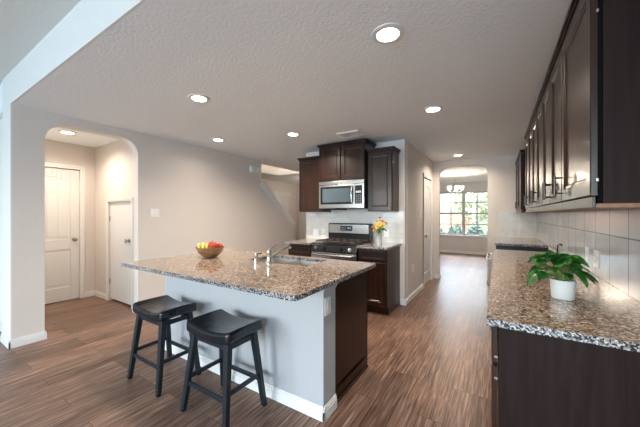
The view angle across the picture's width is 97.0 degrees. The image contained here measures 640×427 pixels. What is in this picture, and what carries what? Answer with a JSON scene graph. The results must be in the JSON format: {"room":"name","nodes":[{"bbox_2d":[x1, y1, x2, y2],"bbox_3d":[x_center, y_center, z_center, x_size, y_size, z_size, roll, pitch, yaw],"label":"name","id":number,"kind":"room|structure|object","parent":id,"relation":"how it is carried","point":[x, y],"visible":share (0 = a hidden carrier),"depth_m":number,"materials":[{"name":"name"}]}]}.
{"room":"kitchen","nodes":[
{"label":"kitchen","id":0,"kind":"room"},
{"bbox_2d":[0,119,1,322],"bbox_3d":[-4.214,-0.045,3.688,2.140,2.780,0.130,0,0,32],"label":"wall","id":1,"kind":"structure","parent":0,"point":[0,119],"depth_m":3.29,"materials":[{"name":"white paint"}]},
{"bbox_2d":[0,0,80,82],"bbox_3d":[-2.486,-1.520,-0.763,9.800,0.170,5.465,0,0,32],"label":"ceiling","id":2,"kind":"structure","parent":0,"point":[23,23],"depth_m":2.13,"materials":[{"name":"white paint"}]},
{"bbox_2d":[45,139,94,297],"bbox_3d":[-4.079,0.115,4.300,0.120,2.460,1.050,0,0,32],"label":"wall","id":3,"kind":"structure","parent":0,"point":[58,152],"depth_m":4.62,"materials":[{"name":"beige paint"}]},
{"bbox_2d":[45,167,78,303],"bbox_3d":[-4.066,0.316,4.215,0.102,2.042,0.780,0,0,32],"label":"door","id":4,"kind":"structure","parent":3,"relation":"in","point":[61,185],"depth_m":4.37,"materials":[{"name":"white wood"}]},
{"bbox_2d":[45,162,84,297],"bbox_3d":[-4.054,0.285,4.207,0.020,2.120,0.900,0,0,32],"label":"trim","id":5,"kind":"structure","parent":3,"relation":"attached to","point":[81,168],"depth_m":4.55,"materials":[{"name":"white wood"}]},
{"bbox_2d":[2,0,146,339],"bbox_3d":[-0.129,-0.045,0.981,7.660,2.780,0.015,0,0,32],"label":"wall","id":6,"kind":"structure","parent":0,"point":[88,20],"depth_m":2.41,"materials":[{"name":"white paint"}]},
{"bbox_2d":[0,333,10,347],"bbox_3d":[-3.239,1.300,2.914,0.336,0.090,0.016,0,0,32],"label":"baseboard","id":7,"kind":"object","parent":6,"relation":"attached to","point":[4,339],"visible":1,"depth_m":2.90,"materials":[{"name":"white wood"}]},
{"bbox_2d":[95,140,132,299],"bbox_3d":[-3.173,0.115,4.416,1.530,2.460,0.110,0,0,32],"label":"wall","id":8,"kind":"structure","parent":0,"point":[114,160],"depth_m":4.50,"materials":[{"name":"beige paint"}]},
{"bbox_2d":[85,290,105,299],"bbox_3d":[-3.189,1.300,4.279,1.410,0.090,0.140,0,0,32],"label":"baseboard","id":9,"kind":"structure","parent":8,"relation":"attached to","point":[99,294],"depth_m":4.62,"materials":[{"name":"white wood"}]},
{"bbox_2d":[106,197,132,308],"bbox_3d":[-3.005,0.550,4.234,0.850,1.590,0.020,0,0,32],"label":"trim","id":10,"kind":"structure","parent":8,"relation":"attached to","point":[128,198],"depth_m":4.43,"materials":[{"name":"white wood"}]},
{"bbox_2d":[109,201,130,304],"bbox_3d":[-3.001,0.562,4.245,0.753,1.505,0.097,0,0,32],"label":"door","id":11,"kind":"structure","parent":8,"relation":"in","point":[120,212],"depth_m":4.28,"materials":[{"name":"white painted wood"},{"name":"satin nickel"}]},
{"bbox_2d":[13,104,293,338],"bbox_3d":[-1.912,0.115,4.865,0.130,2.460,4.670,0,0,32],"label":"wall","id":12,"kind":"structure","parent":0,"point":[200,194],"depth_m":4.03,"materials":[{"name":"beige paint"}]},
{"bbox_2d":[8,306,132,348],"bbox_3d":[-1.914,1.300,4.848,0.146,0.090,4.701,0,0,32],"label":"baseboard","id":13,"kind":"structure","parent":12,"relation":"attached to","point":[17,342],"depth_m":2.94,"materials":[{"name":"white wood"}]},
{"bbox_2d":[151,209,158,216],"bbox_3d":[-2.350,-0.025,4.036,0.010,0.118,0.118,0,0,32],"label":"light switch","id":14,"kind":"object","parent":12,"relation":"attached to","point":[154,212],"visible":1,"depth_m":4.03,"materials":[{"name":"white plastic"}]},
{"bbox_2d":[250,166,260,172],"bbox_3d":[-1.298,-0.897,5.678,0.046,0.115,0.260,0,0,32],"label":"door chime","id":15,"kind":"object","parent":12,"relation":"attached to","point":[252,168],"visible":1,"depth_m":5.65,"materials":[{"name":"white plastic"}]},
{"bbox_2d":[260,182,295,225],"bbox_3d":[-0.972,-0.195,6.363,0.180,0.968,1.209,0,0,32],"label":"trim","id":16,"kind":"structure","parent":12,"relation":"attached to","point":[264,187],"depth_m":6.27,"materials":[{"name":"white"}]},
{"bbox_2d":[0,252,497,426],"bbox_3d":[0.260,1.395,3.614,9.800,0.100,15.800,0,0,32],"label":"floor","id":17,"kind":"structure","parent":0,"point":[429,362],"depth_m":2.35,"materials":[{"name":"wood"}]},
{"bbox_2d":[127,295,200,397],"bbox_3d":[-1.291,1.037,2.354,0.461,0.615,0.365,0,0,32],"label":"bar stool","id":18,"kind":"object","parent":17,"relation":"on","point":[159,311],"visible":0.98,"depth_m":2.29,"materials":[{"name":"black paint"}]},
{"bbox_2d":[180,309,266,426],"bbox_3d":[-0.666,1.037,1.971,0.461,0.615,0.365,0,0,32],"label":"bar stool","id":19,"kind":"object","parent":17,"relation":"on","point":[225,331],"visible":1,"depth_m":1.93,"materials":[{"name":"black wood"}]},
{"bbox_2d":[288,243,310,256],"bbox_3d":[-0.169,0.903,4.713,0.455,0.883,0.605,0,0,32],"label":"base cabinet","id":20,"kind":"object","parent":17,"relation":"on","point":[296,249],"visible":0.23,"depth_m":4.45,"materials":[{"name":"brown wood"}]},
{"bbox_2d":[285,238,318,244],"bbox_3d":[-0.184,0.446,4.703,0.480,0.030,0.643,0,0,32],"label":"countertop","id":21,"kind":"structure","parent":20,"relation":"on","point":[308,241],"depth_m":4.52,"materials":[{"name":"beige stone"}]},
{"bbox_2d":[310,223,372,261],"bbox_3d":[0.330,0.743,4.342,0.760,1.205,0.674,0,0,32],"label":"gas range","id":22,"kind":"object","parent":17,"relation":"on","point":[343,240],"visible":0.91,"depth_m":4.30,"materials":[{"name":"silver metal"}]},
{"bbox_2d":[312,240,371,246],"bbox_3d":[0.339,0.439,4.356,0.760,0.023,0.540,0,0,32],"label":"cooktop","id":23,"kind":"object","parent":22,"relation":"in","point":[321,243],"depth_m":4.19,"materials":[{"name":"black metal"}]},
{"bbox_2d":[335,271,367,403],"bbox_3d":[-0.504,0.903,2.737,1.837,0.883,0.631,0,0,32],"label":"base cabinet","id":24,"kind":"object","parent":17,"relation":"on","point":[350,294],"visible":0.19,"depth_m":2.21,"materials":[{"name":"brown wood"}]},
{"bbox_2d":[121,249,375,300],"bbox_3d":[-0.637,0.446,2.507,1.937,0.030,1.186,0,0,32],"label":"countertop","id":25,"kind":"structure","parent":24,"relation":"on","point":[231,269],"depth_m":2.14,"materials":[{"name":"stone"}]},
{"bbox_2d":[195,246,224,257],"bbox_3d":[-1.115,0.379,2.871,0.286,0.104,0.286,0,0,32],"label":"fruit bowl","id":26,"kind":"object","parent":25,"relation":"on","point":[208,252],"visible":0.91,"depth_m":2.78,"materials":[{"name":"brown wood"}]},
{"bbox_2d":[197,242,207,250],"bbox_3d":[-1.163,0.318,2.858,0.135,0.080,0.178,0,0,-21],"label":"apple","id":27,"kind":"object","parent":26,"relation":"in","point":[200,245],"visible":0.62,"depth_m":2.80,"materials":[{"name":"yellow food"}]},
{"bbox_2d":[208,241,216,247],"bbox_3d":[-1.076,0.305,2.835,0.088,0.091,0.088,0,0,32],"label":"apple","id":28,"kind":"object","parent":26,"relation":"in","point":[212,244],"visible":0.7,"depth_m":2.80,"materials":[{"name":"red food"}]},
{"bbox_2d":[253,252,261,261],"bbox_3d":[-0.574,0.389,2.595,0.048,0.084,0.085,0,0,32],"label":"soap dispenser","id":29,"kind":"object","parent":25,"relation":"on","point":[255,255],"visible":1,"depth_m":2.56,"materials":[{"name":"silver metal"}]},
{"bbox_2d":[266,244,290,263],"bbox_3d":[-0.378,0.349,2.584,0.060,0.164,0.280,0,0,42],"label":"faucet","id":30,"kind":"object","parent":25,"relation":"on","point":[268,251],"visible":1,"depth_m":2.52,"materials":[{"name":"silver metal"}]},
{"bbox_2d":[258,258,318,265],"bbox_3d":[-0.309,0.546,2.697,0.678,0.170,0.388,0,0,32],"label":"sink","id":31,"kind":"object","parent":25,"relation":"in","point":[274,260],"visible":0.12,"depth_m":2.85,"materials":[{"name":"grey metal"}]},
{"bbox_2d":[258,258,296,263],"bbox_3d":[-0.458,0.546,2.790,0.328,0.170,0.388,0,0,32],"label":"basin","id":32,"kind":"object","parent":31,"relation":"in","point":[275,260],"depth_m":2.96,"materials":[{"name":"metal"}]},
{"bbox_2d":[286,260,318,265],"bbox_3d":[-0.161,0.546,2.604,0.328,0.170,0.388,0,0,32],"label":"basin","id":33,"kind":"object","parent":31,"relation":"in","point":[298,262],"depth_m":2.80,"materials":[{"name":"metal"}]},
{"bbox_2d":[359,246,399,314],"bbox_3d":[0.857,0.903,4.069,0.408,0.883,0.605,0,0,32],"label":"base cabinet","id":34,"kind":"object","parent":17,"relation":"on","point":[383,281],"visible":0.68,"depth_m":3.82,"materials":[{"name":"brown wood"}]},
{"bbox_2d":[357,242,400,249],"bbox_3d":[0.856,0.446,4.051,0.431,0.030,0.643,0,0,32],"label":"countertop","id":35,"kind":"structure","parent":34,"relation":"on","point":[385,246],"depth_m":3.89,"materials":[{"name":"beige stone"}]},
{"bbox_2d":[376,234,381,245],"bbox_3d":[0.824,0.353,3.939,0.088,0.155,0.088,0,0,32],"label":"flower vase","id":36,"kind":"object","parent":35,"relation":"on","point":[378,237],"visible":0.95,"depth_m":3.91,"materials":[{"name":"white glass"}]},
{"bbox_2d":[486,252,497,330],"bbox_3d":[2.228,0.907,3.109,0.690,0.875,0.605,0,0,32],"label":"dishwasher","id":37,"kind":"object","parent":17,"relation":"on","point":[488,253],"visible":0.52,"depth_m":3.01,"materials":[{"name":"silver metal"}]},
{"bbox_2d":[496,245,547,251],"bbox_3d":[3.267,0.903,4.665,0.620,0.883,1.324,0,0,32],"label":"base cabinet","id":38,"kind":"object","parent":17,"relation":"on","point":[503,247],"visible":0.17,"depth_m":4.09,"materials":[{"name":"brown wood"}]},
{"bbox_2d":[495,237,546,247],"bbox_3d":[3.260,0.446,4.678,0.628,0.030,1.330,0,0,32],"label":"countertop","id":39,"kind":"structure","parent":38,"relation":"on","point":[528,242],"depth_m":4.36,"materials":[{"name":"beige stone"}]},
{"bbox_2d":[491,326,639,426],"bbox_3d":[1.201,0.903,1.372,0.620,0.883,0.799,0,0,32],"label":"base cabinet","id":40,"kind":"object","parent":17,"relation":"on","point":[544,381],"visible":0.71,"depth_m":1.08,"materials":[{"name":"brown wood"}]},
{"bbox_3d":[1.758,0.903,2.261,0.620,0.883,1.300,0,0,32],"label":"base cabinet","id":41,"kind":"object","parent":17,"relation":"on","visible":0},
{"bbox_2d":[487,249,639,352],"bbox_3d":[1.697,0.446,2.186,0.628,0.030,2.772,0,0,32],"label":"countertop","id":42,"kind":"structure","parent":41,"relation":"on","point":[601,314],"depth_m":1.28,"materials":[{"name":"brown stone"}]},
{"bbox_2d":[526,244,597,300],"bbox_3d":[1.241,0.290,1.474,0.280,0.281,0.279,0,0,32],"label":"potted plant","id":43,"kind":"object","parent":42,"relation":"on","point":[561,288],"visible":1,"depth_m":1.42,"materials":[{"name":"green plant"}]},
{"bbox_2d":[165,275,334,406],"bbox_3d":[-0.722,0.903,2.407,1.858,0.883,0.159,0,0,32],"label":"wall","id":44,"kind":"structure","parent":0,"point":[296,339],"depth_m":2.03,"materials":[{"name":"grey paint"}]},
{"bbox_2d":[165,340,336,422],"bbox_3d":[-0.726,1.300,2.401,1.890,0.090,0.175,0,0,32],"label":"baseboard","id":45,"kind":"structure","parent":44,"relation":"attached to","point":[311,409],"depth_m":2.00,"materials":[{"name":"white wood"}]},
{"bbox_2d":[324,296,330,315],"bbox_3d":[0.053,0.610,1.885,0.010,0.118,0.075,0,0,32],"label":"outlet","id":46,"kind":"object","parent":44,"relation":"attached to","point":[327,301],"visible":1,"depth_m":1.87,"materials":[{"name":"white plastic"}]},
{"bbox_2d":[323,284,336,293],"bbox_3d":[0.076,0.488,1.915,0.018,0.054,0.181,0,0,32],"label":"trim","id":47,"kind":"structure","parent":44,"relation":"attached to","point":[333,286],"depth_m":1.90,"materials":[{"name":"grey paint"}]},
{"bbox_2d":[261,179,296,239],"bbox_3d":[-2.513,0.115,7.774,0.120,2.460,6.100,0,0,32],"label":"wall","id":48,"kind":"structure","parent":0,"point":[277,186],"depth_m":10.01,"materials":[{"name":"beige paint"}]},
{"bbox_2d":[274,194,288,213],"bbox_3d":[-1.321,0.331,9.623,0.035,2.012,0.800,0,0,32],"label":"door","id":49,"kind":"structure","parent":48,"relation":"in","point":[283,199],"depth_m":9.75,"materials":[{"name":"white"}]},
{"bbox_2d":[273,191,290,215],"bbox_3d":[-1.285,0.295,9.600,0.020,2.100,0.940,0,0,32],"label":"trim","id":50,"kind":"structure","parent":48,"relation":"attached to","point":[274,192],"depth_m":9.94,"materials":[{"name":"white wood"}]},
{"bbox_2d":[0,0,570,183],"bbox_3d":[1.714,-1.360,5.931,9.800,0.490,10.330,0,0,32],"label":"ceiling","id":51,"kind":"structure","parent":0,"point":[268,70],"depth_m":2.27,"materials":[{"name":"white paint"}]},
{"bbox_2d":[58,130,76,134],"bbox_3d":[-3.416,-1.109,3.831,0.200,0.012,0.200,0,0,32],"label":"recessed light","id":52,"kind":"object","parent":51,"relation":"in","point":[60,131],"visible":1,"depth_m":3.82,"materials":[{"name":"white"}]},
{"bbox_2d":[188,94,209,102],"bbox_3d":[-1.157,-1.109,2.709,0.200,0.012,0.200,0,0,32],"label":"recessed light","id":53,"kind":"object","parent":51,"relation":"in","point":[200,98],"visible":1,"depth_m":2.70,"materials":[{"name":"white plastic"}]},
{"bbox_2d":[192,96,206,100],"bbox_3d":[-1.157,-1.110,2.709,0.132,0.004,0.132,0,0,32],"label":"diffuser","id":54,"kind":"object","parent":53,"relation":"attached to","point":[194,98],"depth_m":2.70,"materials":[{"name":"white"}]},
{"bbox_2d":[211,138,224,141],"bbox_3d":[-1.515,-1.109,4.209,0.200,0.012,0.200,0,0,32],"label":"recessed light","id":55,"kind":"object","parent":51,"relation":"in","point":[213,139],"visible":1,"depth_m":4.18,"materials":[{"name":"white"}]},
{"bbox_2d":[286,132,299,135],"bbox_3d":[-0.375,-1.109,3.918,0.200,0.012,0.200,0,0,32],"label":"recessed light","id":56,"kind":"object","parent":51,"relation":"in","point":[287,133],"visible":1,"depth_m":3.90,"materials":[{"name":"white"}]},
{"bbox_2d":[337,130,364,137],"bbox_3d":[0.424,-1.109,3.913,0.320,0.012,0.240,0,0,32],"label":"ceiling vent","id":57,"kind":"object","parent":51,"relation":"in","point":[354,133],"visible":1,"depth_m":3.90,"materials":[{"name":"white plastic"}]},
{"bbox_2d":[371,23,404,43],"bbox_3d":[0.418,-1.109,1.745,0.200,0.012,0.200,0,0,32],"label":"recessed light","id":58,"kind":"object","parent":51,"relation":"in","point":[387,33],"visible":1,"depth_m":1.73,"materials":[{"name":"white"}]},
{"bbox_2d":[377,28,398,40],"bbox_3d":[0.418,-1.110,1.745,0.132,0.004,0.132,0,0,32],"label":"diffuser","id":59,"kind":"object","parent":58,"relation":"attached to","point":[383,34],"depth_m":1.74,"materials":[{"name":"white"}]},
{"bbox_2d":[423,105,442,112],"bbox_3d":[1.195,-1.109,2.993,0.200,0.012,0.200,0,0,32],"label":"recessed light","id":60,"kind":"object","parent":51,"relation":"in","point":[431,109],"visible":1,"depth_m":2.98,"materials":[{"name":"white plastic"}]},
{"bbox_2d":[426,108,439,111],"bbox_3d":[1.195,-1.110,2.993,0.132,0.004,0.132,0,0,32],"label":"diffuser","id":61,"kind":"object","parent":60,"relation":"attached to","point":[427,109],"depth_m":2.99,"materials":[{"name":"white plastic"}]},
{"bbox_2d":[447,173,463,192],"bbox_3d":[3.694,-0.860,7.726,0.431,0.511,0.430,0,0,32],"label":"chandelier","id":62,"kind":"object","parent":51,"relation":"hanging from","point":[448,187],"visible":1,"depth_m":7.66,"materials":[{"name":"white glass"}]},
{"bbox_2d":[297,184,298,239],"bbox_3d":[0.580,0.115,9.505,3.520,2.460,0.120,0,0,32],"label":"wall","id":63,"kind":"structure","parent":0,"point":[297,184],"depth_m":10.30,"materials":[{"name":"beige paint"}]},
{"bbox_2d":[299,211,300,238],"bbox_3d":[-0.347,0.295,10.004,0.960,2.100,0.020,0,0,32],"label":"trim","id":64,"kind":"structure","parent":63,"relation":"attached to","point":[299,211],"depth_m":10.24,"materials":[{"name":"white"}]},
{"bbox_2d":[301,212,305,238],"bbox_3d":[-0.325,0.331,10.040,0.820,2.012,0.035,0,0,32],"label":"door","id":65,"kind":"structure","parent":63,"relation":"in","point":[303,214],"depth_m":10.19,"materials":[{"name":"white"}]},
{"bbox_2d":[306,139,406,304],"bbox_3d":[0.536,0.115,4.716,1.775,2.460,0.120,0,0,32],"label":"wall","id":66,"kind":"structure","parent":0,"point":[400,144],"depth_m":4.23,"materials":[{"name":"beige paint"}]},
{"bbox_2d":[297,156,330,211],"bbox_3d":[-0.087,-0.500,4.824,0.510,0.910,0.330,0,0,32],"label":"upper cabinet","id":67,"kind":"object","parent":66,"relation":"attached to","point":[308,166],"visible":0.74,"depth_m":4.71,"materials":[{"name":"brown wood"}]},
{"bbox_2d":[313,229,318,235],"bbox_3d":[-0.074,0.315,5.010,0.118,0.118,0.010,0,0,32],"label":"light switch","id":68,"kind":"object","parent":66,"relation":"attached to","point":[315,231],"visible":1,"depth_m":5.01,"materials":[{"name":"white plastic"}]},
{"bbox_2d":[317,138,376,181],"bbox_3d":[0.416,-0.807,4.455,0.840,0.575,0.420,0,0,32],"label":"upper cabinet","id":69,"kind":"object","parent":66,"relation":"attached to","point":[346,160],"visible":0.91,"depth_m":4.26,"materials":[{"name":"brown wood"}]},
{"bbox_2d":[319,179,367,209],"bbox_3d":[0.402,-0.291,4.434,0.775,0.443,0.460,0,0,32],"label":"microwave","id":70,"kind":"object","parent":69,"relation":"attached to","point":[346,194],"visible":0.98,"depth_m":4.25,"materials":[{"name":"silver metal"}]},
{"bbox_2d":[306,211,402,243],"bbox_3d":[0.497,0.188,4.664,1.745,0.486,0.010,0,0,32],"label":"backsplash","id":71,"kind":"structure","parent":66,"relation":"attached to","point":[314,220],"depth_m":4.58,"materials":[{"name":"tile"}]},
{"bbox_2d":[367,146,400,211],"bbox_3d":[0.933,-0.500,4.184,0.430,0.910,0.330,0,0,32],"label":"upper cabinet","id":72,"kind":"object","parent":66,"relation":"attached to","point":[383,162],"visible":1,"depth_m":4.06,"materials":[{"name":"brown wood"}]},
{"bbox_2d":[384,229,388,236],"bbox_3d":[1.015,0.285,4.328,0.075,0.118,0.010,0,0,32],"label":"outlet","id":73,"kind":"object","parent":66,"relation":"attached to","point":[386,233],"visible":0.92,"depth_m":4.32,"materials":[{"name":"white plastic"}]},
{"bbox_2d":[407,141,432,296],"bbox_3d":[1.847,0.115,5.240,0.120,2.460,2.160,0,0,32],"label":"wall","id":74,"kind":"structure","parent":0,"point":[418,164],"depth_m":4.72,"materials":[{"name":"beige paint"}]},
{"bbox_2d":[401,274,438,305],"bbox_3d":[1.849,1.300,5.080,0.115,0.090,2.172,0,0,34],"label":"baseboard","id":75,"kind":"structure","parent":74,"relation":"attached to","point":[411,296],"depth_m":4.56,"materials":[{"name":"white wood"}]},
{"bbox_2d":[424,178,429,284],"bbox_3d":[2.106,0.321,5.538,0.102,2.032,0.700,0,0,32],"label":"door","id":76,"kind":"structure","parent":74,"relation":"in","point":[426,181],"depth_m":5.58,"materials":[{"name":"white wood"}]},
{"bbox_2d":[423,173,432,283],"bbox_3d":[2.113,0.290,5.533,0.020,2.110,0.820,0,0,32],"label":"trim","id":77,"kind":"structure","parent":74,"relation":"attached to","point":[424,174],"depth_m":5.83,"materials":[{"name":"white"}]},
{"bbox_2d":[440,181,486,251],"bbox_3d":[4.836,0.115,9.910,3.540,2.460,0.130,0,0,32],"label":"wall","id":78,"kind":"structure","parent":0,"point":[459,243],"depth_m":9.73,"materials":[{"name":"grey paint"}]},
{"bbox_2d":[440,191,486,236],"bbox_3d":[4.962,-0.020,9.772,1.740,1.530,0.150,0,0,32],"label":"window","id":79,"kind":"structure","parent":78,"relation":"in","point":[463,202],"depth_m":9.80,"materials":[{"name":"grey plastic"}]},
{"bbox_2d":[440,249,486,254],"bbox_3d":[4.848,1.300,9.817,3.420,0.090,0.016,0,0,32],"label":"baseboard","id":80,"kind":"structure","parent":78,"relation":"attached to","point":[448,251],"depth_m":9.73,"materials":[{"name":"white wood"}]},
{"bbox_2d":[433,154,517,278],"bbox_3d":[3.131,0.115,5.632,1.880,2.460,0.130,0,0,32],"label":"wall","id":81,"kind":"structure","parent":0,"point":[501,170],"depth_m":5.45,"materials":[{"name":"beige paint"}]},
{"bbox_2d":[498,212,535,238],"bbox_3d":[3.636,0.193,5.232,0.600,0.476,0.010,0,0,32],"label":"backsplash","id":82,"kind":"structure","parent":81,"relation":"attached to","point":[510,224],"depth_m":5.23,"materials":[{"name":"tile"}]},
{"bbox_3d":[3.513,-0.045,4.348,0.130,2.780,11.100,0,0,32],"label":"wall","id":83,"kind":"structure","parent":0,"visible":0},
{"bbox_2d":[524,121,533,211],"bbox_3d":[2.400,-0.480,3.028,0.352,0.910,0.760,0,0,32],"label":"upper cabinet","id":84,"kind":"object","parent":83,"relation":"attached to","point":[528,135],"visible":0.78,"depth_m":3.07,"materials":[{"name":"brown wood"}]},
{"bbox_2d":[515,149,547,212],"bbox_3d":[3.372,-0.480,4.578,0.352,0.910,1.340,0,0,32],"label":"upper cabinet","id":85,"kind":"object","parent":83,"relation":"attached to","point":[520,161],"visible":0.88,"depth_m":4.23,"materials":[{"name":"brown wood"}]},
{"bbox_2d":[530,93,580,211],"bbox_3d":[1.996,-0.480,2.384,0.352,0.910,0.760,0,0,32],"label":"upper cabinet","id":86,"kind":"object","parent":83,"relation":"attached to","point":[536,118],"visible":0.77,"depth_m":2.40,"materials":[{"name":"brown wood"}]},
{"bbox_2d":[585,246,587,262],"bbox_3d":[2.071,0.310,2.201,0.010,0.118,0.075,0,0,32],"label":"outlet","id":87,"kind":"object","parent":83,"relation":"attached to","point":[586,248],"visible":0.9,"depth_m":2.19,"materials":[{"name":"white plastic"}]},
{"bbox_2d":[536,209,639,301],"bbox_3d":[2.566,0.196,2.971,0.010,0.471,4.980,0,0,32],"label":"backsplash","id":88,"kind":"structure","parent":83,"relation":"attached to","point":[615,234],"depth_m":1.84,"materials":[{"name":"tile"}]},
{"bbox_2d":[540,40,636,210],"bbox_3d":[1.592,-0.480,1.740,0.352,0.910,0.760,0,0,32],"label":"upper cabinet","id":89,"kind":"object","parent":83,"relation":"attached to","point":[551,89],"visible":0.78,"depth_m":1.76,"materials":[{"name":"brown wood"}]},
{"bbox_2d":[593,250,598,267],"bbox_3d":[1.936,0.310,1.985,0.010,0.118,0.118,0,0,32],"label":"outlet","id":90,"kind":"object","parent":83,"relation":"attached to","point":[595,252],"visible":1,"depth_m":1.97,"materials":[{"name":"white plastic"}]},
{"bbox_2d":[553,0,639,209],"bbox_3d":[1.238,-0.480,1.175,0.352,0.910,0.574,0,0,32],"label":"upper cabinet","id":91,"kind":"object","parent":83,"relation":"attached to","point":[600,39],"visible":1,"depth_m":1.02,"materials":[{"name":"brown wood"}]},
{"label":"outside","id":92,"kind":"structure","parent":0,"visible":0},
{"bbox_2d":[446,222,486,233],"bbox_3d":[18.891,1.445,30.115,60.000,0.100,48.900,0,0,32],"label":"lawn","id":93,"kind":"structure","parent":92,"point":[483,226],"depth_m":32.90,"materials":[{"name":"green plant"}]},
{"bbox_2d":[440,214,469,233],"bbox_3d":[7.332,0.645,17.287,3.250,1.500,0.120,0,0,32],"label":"fence","id":94,"kind":"object","parent":93,"relation":"on","point":[455,220],"visible":0.05,"depth_m":16.95,"materials":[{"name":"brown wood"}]},
{"bbox_2d":[448,225,461,233],"bbox_3d":[5.389,0.889,11.272,0.713,1.033,0.827,0,0,32],"label":"shrub","id":95,"kind":"object","parent":93,"relation":"on","point":[455,229],"visible":0.3,"depth_m":11.13,"materials":[{"name":"green plant"}]},
{"bbox_2d":[448,193,486,225],"bbox_3d":[8.309,-0.571,14.911,2.868,3.937,2.257,0,0,32],"label":"tree","id":96,"kind":"object","parent":93,"relation":"on","point":[482,197],"visible":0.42,"depth_m":14.55,"materials":[{"name":"green plant"}]},
{"bbox_2d":[467,223,483,233],"bbox_3d":[5.980,0.864,10.908,0.703,1.107,0.820,0,0,32],"label":"shrub","id":97,"kind":"object","parent":93,"relation":"on","point":[471,229],"visible":0.31,"depth_m":10.77,"materials":[{"name":"green plant"}]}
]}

